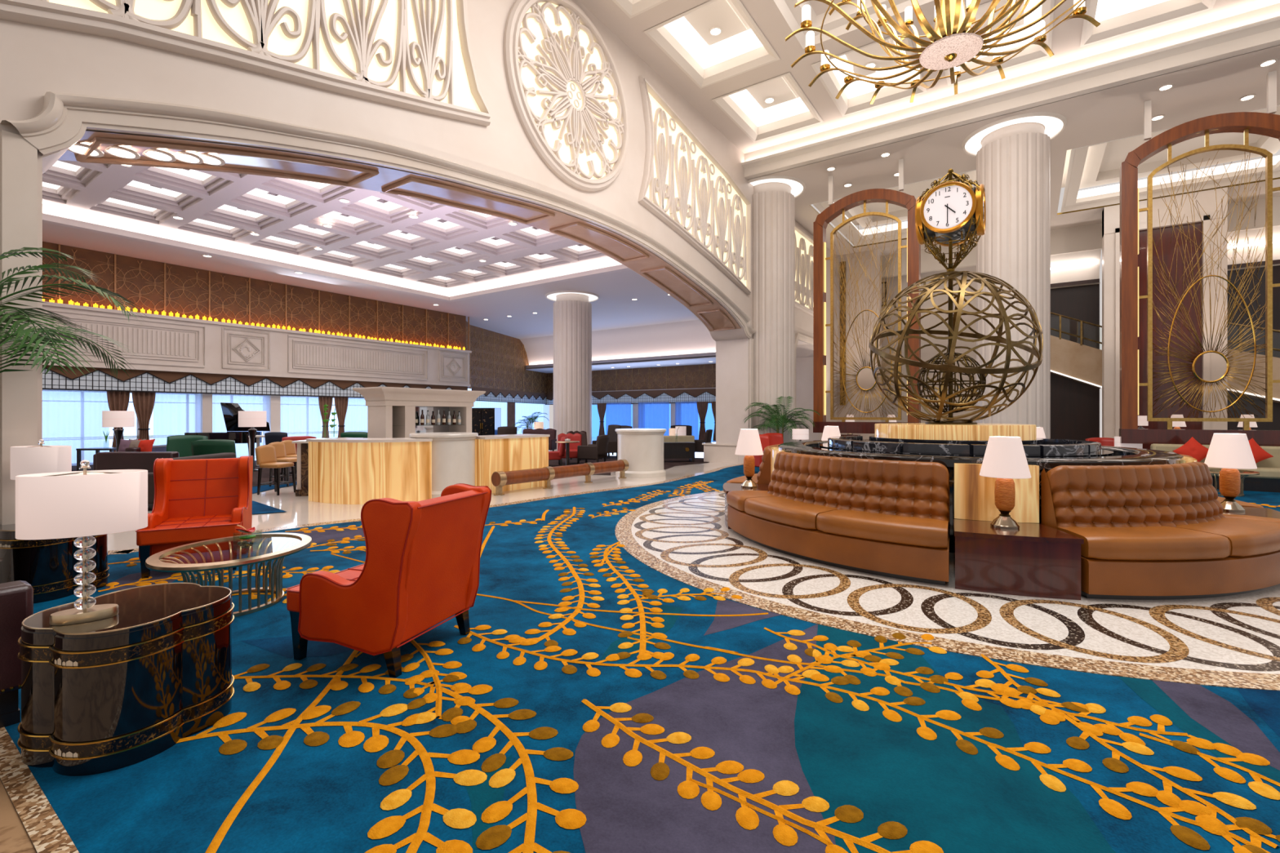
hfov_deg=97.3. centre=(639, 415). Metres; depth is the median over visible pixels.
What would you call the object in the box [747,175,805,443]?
column
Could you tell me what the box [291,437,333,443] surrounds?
countertop
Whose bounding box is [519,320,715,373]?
ceiling
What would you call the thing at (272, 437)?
lounge chair
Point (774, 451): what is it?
panel
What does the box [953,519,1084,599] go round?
table
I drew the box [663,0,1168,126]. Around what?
light
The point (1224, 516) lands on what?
seat cushion
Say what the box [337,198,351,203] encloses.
recessed light
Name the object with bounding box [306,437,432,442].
countertop
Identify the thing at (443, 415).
bottle
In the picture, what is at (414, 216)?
recessed light
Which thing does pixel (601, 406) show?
drape
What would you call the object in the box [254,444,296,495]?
bar stool
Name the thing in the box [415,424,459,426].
glass shelf
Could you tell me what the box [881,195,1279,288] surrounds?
ceiling
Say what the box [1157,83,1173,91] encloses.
recessed light
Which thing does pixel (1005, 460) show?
table lamp
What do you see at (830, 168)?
recessed light
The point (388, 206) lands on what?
ceiling panels
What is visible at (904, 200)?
screen
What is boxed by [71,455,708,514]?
carpet
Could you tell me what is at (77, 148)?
recessed light
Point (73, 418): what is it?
window
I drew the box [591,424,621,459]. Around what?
lounge chair
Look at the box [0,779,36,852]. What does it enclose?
floor
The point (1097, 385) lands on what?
trim
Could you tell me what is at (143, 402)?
drape
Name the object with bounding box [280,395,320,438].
sheer curtain
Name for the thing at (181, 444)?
lounge chair
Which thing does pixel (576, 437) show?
lounge chair
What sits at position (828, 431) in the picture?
table lamp
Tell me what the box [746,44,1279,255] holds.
wall
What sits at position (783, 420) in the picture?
potted palm
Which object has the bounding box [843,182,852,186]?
recessed light
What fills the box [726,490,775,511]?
seat cushion
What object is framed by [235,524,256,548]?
flower vase
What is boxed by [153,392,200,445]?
sheer curtain
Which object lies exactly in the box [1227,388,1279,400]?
trim
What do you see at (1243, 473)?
coffee table
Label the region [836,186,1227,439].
wall
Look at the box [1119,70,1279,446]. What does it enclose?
screen
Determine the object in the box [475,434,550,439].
countertop
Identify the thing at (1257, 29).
trim
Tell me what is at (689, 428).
lounge chair
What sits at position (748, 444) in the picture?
table lamp
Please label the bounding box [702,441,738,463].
wall
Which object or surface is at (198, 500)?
chair
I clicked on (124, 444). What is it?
cushion
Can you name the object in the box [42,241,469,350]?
wall panel
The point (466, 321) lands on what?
wall panel
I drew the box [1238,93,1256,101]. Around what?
recessed light
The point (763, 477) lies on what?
sofa
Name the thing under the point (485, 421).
tall cabinet
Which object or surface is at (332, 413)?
vase
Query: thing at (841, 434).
console table
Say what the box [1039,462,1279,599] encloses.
sofa
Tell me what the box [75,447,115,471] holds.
side table
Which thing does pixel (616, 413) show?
sheer curtain
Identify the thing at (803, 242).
lattice panel
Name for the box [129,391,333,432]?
wall
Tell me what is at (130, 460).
lounge sofa
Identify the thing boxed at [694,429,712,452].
lounge chair
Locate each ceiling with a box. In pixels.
[42,160,699,338]
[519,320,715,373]
[578,0,1279,153]
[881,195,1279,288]
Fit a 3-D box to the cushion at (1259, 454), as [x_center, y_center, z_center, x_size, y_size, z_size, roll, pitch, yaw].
[12.145,0.760,11.210,0.627,0.609,0.192,0,0,25]
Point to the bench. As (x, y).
(500, 478)
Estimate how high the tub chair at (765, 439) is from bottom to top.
0.987 m
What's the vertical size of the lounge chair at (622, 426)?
1.106 m
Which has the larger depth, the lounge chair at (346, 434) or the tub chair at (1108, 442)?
the lounge chair at (346, 434)
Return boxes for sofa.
[93,444,166,470]
[95,451,178,472]
[147,452,235,509]
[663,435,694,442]
[726,444,780,484]
[726,451,949,585]
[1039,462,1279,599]
[1178,453,1263,507]
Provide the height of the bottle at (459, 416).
0.291 m
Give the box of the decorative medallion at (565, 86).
[502,0,628,191]
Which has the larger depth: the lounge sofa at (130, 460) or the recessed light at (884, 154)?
the recessed light at (884, 154)
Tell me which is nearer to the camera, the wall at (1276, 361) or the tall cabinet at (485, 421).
the wall at (1276, 361)
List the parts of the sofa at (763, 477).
panel, backrest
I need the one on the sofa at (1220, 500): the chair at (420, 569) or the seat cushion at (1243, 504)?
the seat cushion at (1243, 504)
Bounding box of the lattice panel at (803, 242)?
[795,224,813,315]
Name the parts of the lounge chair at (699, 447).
armrest, backrest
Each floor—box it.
[0,436,1279,852]
[0,463,743,852]
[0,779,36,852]
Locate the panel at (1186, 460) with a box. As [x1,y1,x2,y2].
[1183,456,1197,462]
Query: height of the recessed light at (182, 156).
0.016 m
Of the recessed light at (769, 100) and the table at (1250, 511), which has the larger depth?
the recessed light at (769, 100)
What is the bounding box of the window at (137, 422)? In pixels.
[109,401,337,439]
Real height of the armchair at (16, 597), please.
0.800 m
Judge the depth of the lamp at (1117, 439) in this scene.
13.06 m
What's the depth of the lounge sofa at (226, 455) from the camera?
9.11 m
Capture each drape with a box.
[106,391,129,452]
[131,391,155,439]
[318,396,333,438]
[333,396,348,437]
[506,402,515,426]
[596,403,606,435]
[696,401,708,439]
[711,401,715,440]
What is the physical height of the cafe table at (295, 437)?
0.958 m
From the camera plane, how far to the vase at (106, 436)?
15.29 m
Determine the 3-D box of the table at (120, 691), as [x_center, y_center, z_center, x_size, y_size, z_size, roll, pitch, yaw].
[-2.397,1.194,2.675,0.683,0.588,0.684,0,0,16]
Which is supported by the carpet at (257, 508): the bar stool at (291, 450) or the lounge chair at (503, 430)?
the bar stool at (291, 450)
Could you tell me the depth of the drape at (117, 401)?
17.23 m
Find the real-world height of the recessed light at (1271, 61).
0.016 m
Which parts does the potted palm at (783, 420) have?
stem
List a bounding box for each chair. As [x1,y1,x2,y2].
[135,455,253,578]
[166,435,208,457]
[191,439,253,472]
[264,431,287,444]
[285,483,491,677]
[340,431,367,438]
[497,426,516,435]
[522,428,556,451]
[548,436,567,466]
[557,433,582,465]
[566,431,595,461]
[577,435,609,464]
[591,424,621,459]
[612,425,632,455]
[670,425,692,435]
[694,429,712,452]
[753,434,769,466]
[764,432,783,445]
[1085,437,1114,446]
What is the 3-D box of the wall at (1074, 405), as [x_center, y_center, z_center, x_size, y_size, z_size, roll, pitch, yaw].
[21.388,-1.850,18.980,14.200,6.700,0.300,0,0,34]
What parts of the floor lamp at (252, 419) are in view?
lamp shade, stem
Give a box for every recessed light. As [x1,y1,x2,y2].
[67,142,103,156]
[104,145,140,159]
[142,148,176,161]
[171,215,184,219]
[172,151,204,164]
[197,153,225,165]
[201,254,213,257]
[248,232,260,235]
[322,223,333,227]
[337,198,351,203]
[408,214,418,218]
[507,222,517,225]
[708,26,722,35]
[764,97,775,103]
[826,166,835,171]
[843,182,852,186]
[864,62,876,70]
[880,151,890,157]
[1151,114,1164,120]
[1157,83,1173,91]
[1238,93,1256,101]
[1257,58,1278,66]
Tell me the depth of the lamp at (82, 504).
2.43 m
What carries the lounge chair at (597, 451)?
on the carpet at (257, 508)
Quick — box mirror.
[415,406,448,432]
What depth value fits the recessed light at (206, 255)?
17.31 m
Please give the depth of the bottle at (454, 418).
13.38 m
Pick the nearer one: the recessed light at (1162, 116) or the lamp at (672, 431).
the recessed light at (1162, 116)
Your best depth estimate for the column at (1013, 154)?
13.73 m
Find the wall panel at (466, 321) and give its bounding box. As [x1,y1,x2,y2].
[466,320,470,388]
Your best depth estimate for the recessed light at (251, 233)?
16.32 m
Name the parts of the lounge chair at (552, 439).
backrest, armrest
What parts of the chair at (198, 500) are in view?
leg, seat, backrest, leg, leg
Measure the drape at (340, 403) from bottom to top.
2.280 m
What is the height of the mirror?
0.850 m
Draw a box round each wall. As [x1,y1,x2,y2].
[0,0,836,524]
[42,301,471,386]
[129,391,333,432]
[591,387,715,428]
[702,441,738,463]
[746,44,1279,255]
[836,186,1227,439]
[1050,259,1279,440]
[1050,335,1102,388]
[1137,222,1202,448]
[1227,348,1279,403]
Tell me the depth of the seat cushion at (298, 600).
3.33 m
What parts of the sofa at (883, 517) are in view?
backrest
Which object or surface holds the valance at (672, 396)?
attached to the wall at (635, 406)
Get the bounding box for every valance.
[42,364,467,397]
[471,386,546,404]
[545,388,715,404]
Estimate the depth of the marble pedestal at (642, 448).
13.56 m
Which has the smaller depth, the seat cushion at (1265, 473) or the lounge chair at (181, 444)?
the seat cushion at (1265, 473)
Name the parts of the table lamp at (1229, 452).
lamp shade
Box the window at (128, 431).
[109,393,338,447]
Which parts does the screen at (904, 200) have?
hanging post, frame, hanging post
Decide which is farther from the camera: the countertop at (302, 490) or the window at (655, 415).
the window at (655, 415)
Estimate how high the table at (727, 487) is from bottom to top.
0.495 m
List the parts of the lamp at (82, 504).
lamp shade, plate, stem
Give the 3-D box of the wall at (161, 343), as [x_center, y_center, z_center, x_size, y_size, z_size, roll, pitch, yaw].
[-14.838,-2.280,18.764,0.700,1.760,22.160,0,0,34]
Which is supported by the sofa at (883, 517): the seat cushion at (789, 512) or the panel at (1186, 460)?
the seat cushion at (789, 512)
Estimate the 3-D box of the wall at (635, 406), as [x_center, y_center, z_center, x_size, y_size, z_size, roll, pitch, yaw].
[2.263,-0.050,34.676,19.300,3.100,0.850,0,0,34]
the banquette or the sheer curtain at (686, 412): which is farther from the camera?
the sheer curtain at (686, 412)
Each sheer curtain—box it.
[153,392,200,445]
[212,394,269,457]
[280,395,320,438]
[344,397,367,432]
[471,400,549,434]
[605,402,631,435]
[675,401,697,439]
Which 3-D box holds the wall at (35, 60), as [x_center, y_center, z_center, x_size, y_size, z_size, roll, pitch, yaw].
[1.128,-3.230,14.991,1.100,9.460,34.000,0,0,34]
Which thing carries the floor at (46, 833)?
on the floor at (1233, 641)
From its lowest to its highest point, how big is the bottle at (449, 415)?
0.318 m
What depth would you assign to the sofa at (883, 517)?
5.56 m
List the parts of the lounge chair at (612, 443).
armrest, backrest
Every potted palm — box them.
[0,247,149,562]
[511,412,548,432]
[742,395,819,438]
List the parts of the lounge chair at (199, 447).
backrest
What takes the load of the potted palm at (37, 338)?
on the floor at (46, 833)
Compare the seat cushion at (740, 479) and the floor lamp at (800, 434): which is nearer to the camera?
the seat cushion at (740, 479)
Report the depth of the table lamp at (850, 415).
22.38 m
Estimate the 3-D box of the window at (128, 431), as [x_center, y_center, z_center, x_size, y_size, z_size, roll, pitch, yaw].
[-14.142,0.200,22.253,0.100,2.600,15.700,0,0,34]
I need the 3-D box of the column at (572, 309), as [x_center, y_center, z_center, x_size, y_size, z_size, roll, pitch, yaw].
[-2.784,-1.700,23.253,2.240,6.400,2.240,0,0,34]
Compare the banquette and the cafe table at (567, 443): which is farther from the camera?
the cafe table at (567, 443)
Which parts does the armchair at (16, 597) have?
frame, leg, nailhead trim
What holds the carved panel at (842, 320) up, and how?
attached to the wall at (1214, 365)
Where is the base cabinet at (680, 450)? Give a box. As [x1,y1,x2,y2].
[663,441,694,462]
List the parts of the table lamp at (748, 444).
lamp shade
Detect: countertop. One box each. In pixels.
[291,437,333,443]
[291,437,333,496]
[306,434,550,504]
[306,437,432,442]
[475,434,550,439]
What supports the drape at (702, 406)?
on the floor at (1233, 641)
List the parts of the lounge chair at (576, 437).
seat, backrest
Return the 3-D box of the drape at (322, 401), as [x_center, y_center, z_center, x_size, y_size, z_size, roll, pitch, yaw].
[-12.475,0.350,22.332,0.179,2.280,0.538,0,0,34]
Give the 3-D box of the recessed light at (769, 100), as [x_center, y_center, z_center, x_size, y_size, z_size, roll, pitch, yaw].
[3.453,-8.390,15.015,0.297,0.016,0.297,0,0,34]
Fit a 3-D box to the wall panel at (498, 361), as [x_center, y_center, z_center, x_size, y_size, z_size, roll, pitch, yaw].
[-7.959,-3.175,35.913,0.226,3.450,10.995,0,0,14]
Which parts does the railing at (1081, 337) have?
post, post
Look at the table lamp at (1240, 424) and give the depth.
15.50 m
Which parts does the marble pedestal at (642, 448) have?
cap moulding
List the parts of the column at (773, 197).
ring trim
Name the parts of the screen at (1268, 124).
hanging post, frame, hanging post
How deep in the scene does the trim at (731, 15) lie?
12.51 m
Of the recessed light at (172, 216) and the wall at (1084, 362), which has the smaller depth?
the recessed light at (172, 216)
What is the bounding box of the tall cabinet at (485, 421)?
[471,408,501,435]
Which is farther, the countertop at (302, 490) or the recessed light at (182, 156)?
the countertop at (302, 490)
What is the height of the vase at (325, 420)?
0.620 m
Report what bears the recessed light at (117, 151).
attached to the wall at (35, 60)
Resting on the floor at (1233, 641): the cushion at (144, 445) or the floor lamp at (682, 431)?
the floor lamp at (682, 431)
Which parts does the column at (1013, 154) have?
ring trim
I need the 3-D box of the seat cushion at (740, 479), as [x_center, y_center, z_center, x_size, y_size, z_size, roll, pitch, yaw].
[1.703,1.056,8.572,0.640,0.183,0.931,0,0,26]
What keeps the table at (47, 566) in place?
on the carpet at (594, 699)
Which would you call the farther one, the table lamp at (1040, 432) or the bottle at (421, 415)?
the bottle at (421, 415)
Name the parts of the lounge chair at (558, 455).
seat, backrest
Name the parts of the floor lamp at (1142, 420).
lamp shade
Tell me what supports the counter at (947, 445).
on the floor at (1233, 641)
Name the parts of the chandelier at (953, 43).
lamp shade, lamp shade, lamp shade, lamp shade, arm, arm, arm, lamp shade, arm, arm, lamp shade, arm, lamp shade, arm, arm, arm, arm, arm, arm, arm, lamp shade, lamp shade, arm, arm, arm, arm, arm, arm, stem, arm, arm, lamp shade, arm, lamp shade, arm, arm, arm, arm, arm, arm, arm, lamp shade, arm, arm, arm, arm, arm, arm, arm, arm, arm, lamp shade, lamp shade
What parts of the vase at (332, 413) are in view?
stem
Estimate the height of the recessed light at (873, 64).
0.016 m
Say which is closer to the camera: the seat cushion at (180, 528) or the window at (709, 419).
the seat cushion at (180, 528)
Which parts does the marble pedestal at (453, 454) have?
cap moulding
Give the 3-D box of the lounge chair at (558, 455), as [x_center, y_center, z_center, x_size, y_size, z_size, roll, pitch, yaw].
[-2.535,1.062,16.411,0.849,0.859,0.644,0,0,-10]
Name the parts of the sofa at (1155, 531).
panel, backrest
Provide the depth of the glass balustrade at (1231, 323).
18.46 m
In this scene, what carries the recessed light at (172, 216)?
in the ceiling at (78, 214)
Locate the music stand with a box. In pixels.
[248,435,264,466]
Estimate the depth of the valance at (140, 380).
18.81 m
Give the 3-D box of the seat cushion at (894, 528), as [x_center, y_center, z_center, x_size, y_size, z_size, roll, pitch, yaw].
[2.348,1.056,5.393,1.173,0.183,0.658,0,0,41]
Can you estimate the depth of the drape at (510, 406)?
35.05 m
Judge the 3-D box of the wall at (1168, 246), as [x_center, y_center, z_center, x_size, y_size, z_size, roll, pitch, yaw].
[17.303,-2.360,18.683,2.000,7.720,0.210,0,0,34]
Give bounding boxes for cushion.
[117,439,137,452]
[128,439,146,447]
[136,514,241,546]
[137,439,155,451]
[286,564,364,612]
[726,475,757,484]
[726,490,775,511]
[744,496,838,529]
[816,509,948,547]
[1057,525,1231,559]
[1172,436,1208,462]
[1175,517,1279,556]
[1208,466,1279,479]
[1217,498,1263,507]
[1222,514,1279,523]
[1248,438,1273,463]
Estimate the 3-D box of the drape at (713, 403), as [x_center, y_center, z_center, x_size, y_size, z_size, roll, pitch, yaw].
[4.410,0.350,32.385,0.684,2.280,0.179,0,0,34]
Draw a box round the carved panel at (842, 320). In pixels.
[840,261,845,405]
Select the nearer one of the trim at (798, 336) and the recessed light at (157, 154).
the recessed light at (157, 154)
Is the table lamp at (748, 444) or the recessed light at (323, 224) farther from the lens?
the recessed light at (323, 224)
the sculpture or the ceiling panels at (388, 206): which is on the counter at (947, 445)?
the sculpture
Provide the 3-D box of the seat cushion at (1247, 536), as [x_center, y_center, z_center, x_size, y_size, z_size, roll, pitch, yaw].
[5.223,1.056,5.013,1.184,0.183,0.659,0,0,-26]
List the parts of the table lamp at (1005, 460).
lamp shade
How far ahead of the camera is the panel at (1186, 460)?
5.81 m
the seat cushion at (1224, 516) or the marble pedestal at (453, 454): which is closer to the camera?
the seat cushion at (1224, 516)
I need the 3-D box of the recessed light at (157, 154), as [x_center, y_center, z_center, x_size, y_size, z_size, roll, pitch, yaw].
[-5.080,-2.741,5.941,0.297,0.016,0.297,0,0,34]
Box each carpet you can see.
[4,464,1279,852]
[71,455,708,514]
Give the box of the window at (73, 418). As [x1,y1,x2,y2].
[42,389,109,466]
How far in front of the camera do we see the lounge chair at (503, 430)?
21.55 m
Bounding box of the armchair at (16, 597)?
[0,580,33,728]
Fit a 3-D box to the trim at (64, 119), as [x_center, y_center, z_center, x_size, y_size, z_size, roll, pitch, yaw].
[-1.183,-1.235,10.513,0.195,5.469,24.000,0,0,34]
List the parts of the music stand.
leg, leg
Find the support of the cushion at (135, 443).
on the lounge sofa at (159, 447)
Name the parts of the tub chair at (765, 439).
armrest, backrest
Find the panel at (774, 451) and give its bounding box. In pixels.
[770,447,784,480]
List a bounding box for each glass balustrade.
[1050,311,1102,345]
[1227,322,1279,352]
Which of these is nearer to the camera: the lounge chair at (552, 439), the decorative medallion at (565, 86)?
the decorative medallion at (565, 86)
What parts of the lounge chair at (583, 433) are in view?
backrest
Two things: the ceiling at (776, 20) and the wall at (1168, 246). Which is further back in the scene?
the wall at (1168, 246)
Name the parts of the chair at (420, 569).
leg, leg, backrest, leg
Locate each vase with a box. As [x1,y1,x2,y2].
[102,431,109,444]
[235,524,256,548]
[322,403,329,438]
[329,408,337,438]
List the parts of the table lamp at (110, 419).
lamp shade, stem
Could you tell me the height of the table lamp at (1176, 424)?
0.795 m
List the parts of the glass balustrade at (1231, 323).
post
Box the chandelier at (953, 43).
[785,0,1100,104]
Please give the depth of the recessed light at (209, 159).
6.31 m
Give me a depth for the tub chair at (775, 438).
15.76 m
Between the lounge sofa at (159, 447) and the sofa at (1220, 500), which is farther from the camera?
the lounge sofa at (159, 447)
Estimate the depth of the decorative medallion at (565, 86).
10.32 m
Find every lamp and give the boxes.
[10,439,71,479]
[15,459,147,626]
[102,410,134,452]
[238,410,266,471]
[533,422,543,429]
[669,428,675,435]
[675,426,686,435]
[734,428,763,488]
[792,428,808,441]
[821,426,840,439]
[845,414,854,435]
[887,414,896,422]
[979,436,1031,528]
[1036,426,1045,438]
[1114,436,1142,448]
[1137,415,1148,448]
[1170,414,1186,429]
[1204,433,1257,511]
[1237,414,1257,430]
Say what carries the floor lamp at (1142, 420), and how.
on the floor at (1233, 641)
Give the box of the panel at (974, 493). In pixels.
[954,462,1039,523]
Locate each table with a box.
[0,524,109,604]
[17,582,234,776]
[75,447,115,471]
[145,533,311,617]
[269,435,316,475]
[555,440,579,465]
[723,482,768,528]
[840,434,860,435]
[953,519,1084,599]
[1208,467,1259,497]
[1222,506,1279,519]
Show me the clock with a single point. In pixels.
(950, 213)
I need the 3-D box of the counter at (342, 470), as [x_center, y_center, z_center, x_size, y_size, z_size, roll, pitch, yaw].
[-3.727,0.958,10.691,4.449,1.085,1.517,0,0,-34]
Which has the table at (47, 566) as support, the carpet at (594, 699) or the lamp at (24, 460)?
the lamp at (24, 460)
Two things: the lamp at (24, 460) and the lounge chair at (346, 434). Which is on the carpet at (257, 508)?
the lounge chair at (346, 434)
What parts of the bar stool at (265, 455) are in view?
leg, backrest, leg, seat, leg, leg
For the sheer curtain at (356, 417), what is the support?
hanging from the wall at (206, 398)
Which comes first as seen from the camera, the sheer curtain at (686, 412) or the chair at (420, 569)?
the chair at (420, 569)
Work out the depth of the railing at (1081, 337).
20.84 m
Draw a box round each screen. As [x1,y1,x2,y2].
[813,158,921,433]
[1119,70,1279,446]
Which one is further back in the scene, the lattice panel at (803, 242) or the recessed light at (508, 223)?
the lattice panel at (803, 242)
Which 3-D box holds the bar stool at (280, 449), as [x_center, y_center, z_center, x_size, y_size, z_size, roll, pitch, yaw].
[-7.521,1.030,11.946,0.518,0.924,0.431,0,0,10]
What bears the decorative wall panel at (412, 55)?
in the wall at (35, 60)
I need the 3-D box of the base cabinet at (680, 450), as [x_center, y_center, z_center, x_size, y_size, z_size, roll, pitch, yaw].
[1.167,1.182,17.988,1.100,0.620,0.465,0,0,-8]
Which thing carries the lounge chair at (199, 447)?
on the carpet at (257, 508)
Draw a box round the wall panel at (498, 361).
[470,324,546,393]
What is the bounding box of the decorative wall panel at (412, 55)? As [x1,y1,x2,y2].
[0,0,490,126]
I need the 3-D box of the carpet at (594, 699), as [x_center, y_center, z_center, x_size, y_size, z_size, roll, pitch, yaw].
[5.881,1.486,8.396,18.800,0.023,19.500,0,0,34]
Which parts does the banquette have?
backrest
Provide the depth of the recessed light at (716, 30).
12.31 m
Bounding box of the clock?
[915,168,986,271]
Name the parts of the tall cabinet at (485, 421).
door, door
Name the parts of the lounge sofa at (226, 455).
leg, armrest, backrest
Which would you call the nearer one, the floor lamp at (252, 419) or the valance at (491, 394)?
the floor lamp at (252, 419)
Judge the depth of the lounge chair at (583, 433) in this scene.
19.18 m
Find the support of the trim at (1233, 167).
attached to the wall at (1103, 126)
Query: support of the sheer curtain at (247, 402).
hanging from the wall at (206, 398)
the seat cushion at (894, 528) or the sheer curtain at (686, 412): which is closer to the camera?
the seat cushion at (894, 528)
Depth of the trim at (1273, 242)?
21.25 m
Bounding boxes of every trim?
[0,91,755,524]
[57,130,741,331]
[612,0,1216,142]
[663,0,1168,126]
[741,2,1279,179]
[795,333,822,441]
[833,155,1279,235]
[1050,240,1279,269]
[1050,369,1102,387]
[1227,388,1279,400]
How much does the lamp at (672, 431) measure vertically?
0.950 m
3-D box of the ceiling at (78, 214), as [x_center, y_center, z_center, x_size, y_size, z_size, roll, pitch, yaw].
[-10.424,-5.220,20.248,23.900,0.880,29.600,0,0,34]
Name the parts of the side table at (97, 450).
leg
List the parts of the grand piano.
lid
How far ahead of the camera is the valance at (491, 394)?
34.85 m
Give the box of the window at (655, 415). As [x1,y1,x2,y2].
[638,401,669,435]
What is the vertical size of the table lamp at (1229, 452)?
0.795 m
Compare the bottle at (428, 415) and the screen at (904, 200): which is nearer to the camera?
the bottle at (428, 415)
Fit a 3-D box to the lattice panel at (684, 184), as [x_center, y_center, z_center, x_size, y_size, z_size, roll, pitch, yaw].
[1.676,-5.537,14.685,0.150,3.762,5.868,0,0,34]
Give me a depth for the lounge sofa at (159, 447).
13.47 m
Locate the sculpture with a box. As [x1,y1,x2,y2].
[868,263,1043,424]
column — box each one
[545,290,599,451]
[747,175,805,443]
[961,111,1066,438]
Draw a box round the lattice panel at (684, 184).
[637,75,751,294]
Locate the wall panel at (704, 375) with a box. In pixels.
[546,364,715,393]
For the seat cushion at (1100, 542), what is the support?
on the sofa at (1155, 531)
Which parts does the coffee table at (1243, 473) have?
rod, glass, rod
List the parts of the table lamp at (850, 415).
lamp shade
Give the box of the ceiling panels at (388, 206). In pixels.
[42,160,591,279]
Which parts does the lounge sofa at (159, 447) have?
armrest, backrest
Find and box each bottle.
[415,411,417,425]
[420,410,423,425]
[426,411,429,425]
[431,412,435,424]
[436,409,439,424]
[442,410,445,424]
[447,411,450,424]
[452,411,456,424]
[457,412,461,424]
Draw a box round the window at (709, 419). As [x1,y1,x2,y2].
[591,403,714,439]
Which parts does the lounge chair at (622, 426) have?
backrest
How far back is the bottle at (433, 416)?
12.90 m
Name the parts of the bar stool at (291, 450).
leg, backrest, seat, leg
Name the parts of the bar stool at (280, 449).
leg, backrest, leg, seat, leg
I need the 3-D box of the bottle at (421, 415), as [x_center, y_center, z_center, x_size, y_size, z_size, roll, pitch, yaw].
[-4.909,0.065,12.696,0.077,0.318,0.077,0,0,-6]
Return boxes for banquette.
[1150,444,1279,493]
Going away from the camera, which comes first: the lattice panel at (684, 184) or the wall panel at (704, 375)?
the lattice panel at (684, 184)
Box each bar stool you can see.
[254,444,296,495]
[267,441,297,487]
[280,440,297,481]
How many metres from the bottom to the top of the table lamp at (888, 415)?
0.795 m
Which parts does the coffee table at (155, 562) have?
rod, rod, rod, rod, rod, rod, rod, rod, rod, rod, rod, rod, rod, rod, rod, rod, rod, rod, rod, rod, rod, rod, rod, rod, rod, rod, rod, rod, rod, rod, rod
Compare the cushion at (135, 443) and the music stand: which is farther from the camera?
the music stand
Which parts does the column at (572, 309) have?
ring trim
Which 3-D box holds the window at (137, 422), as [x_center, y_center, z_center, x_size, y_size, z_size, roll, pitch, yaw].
[-13.543,0.300,22.084,0.080,2.400,15.300,0,0,34]
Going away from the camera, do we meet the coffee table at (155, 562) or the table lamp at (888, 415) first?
the coffee table at (155, 562)
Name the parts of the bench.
post, post, post, post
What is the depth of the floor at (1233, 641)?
4.36 m
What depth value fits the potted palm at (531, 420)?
24.45 m
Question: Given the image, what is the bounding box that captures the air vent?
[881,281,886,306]
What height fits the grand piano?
1.878 m
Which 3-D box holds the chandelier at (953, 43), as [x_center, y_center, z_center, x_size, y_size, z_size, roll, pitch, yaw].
[4.075,-6.405,7.391,4.165,3.510,4.165,0,0,4]
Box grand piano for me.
[184,402,270,454]
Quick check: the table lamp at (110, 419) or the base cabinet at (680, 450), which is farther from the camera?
the base cabinet at (680, 450)
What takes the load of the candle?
on the wall at (161, 343)
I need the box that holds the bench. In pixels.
[491,459,628,495]
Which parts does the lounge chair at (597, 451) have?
armrest, armrest, backrest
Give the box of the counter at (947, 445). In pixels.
[777,422,1183,535]
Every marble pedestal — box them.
[408,432,478,498]
[614,428,666,477]
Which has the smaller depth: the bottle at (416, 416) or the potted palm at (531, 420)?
the bottle at (416, 416)
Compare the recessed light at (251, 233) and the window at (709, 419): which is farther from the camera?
the window at (709, 419)

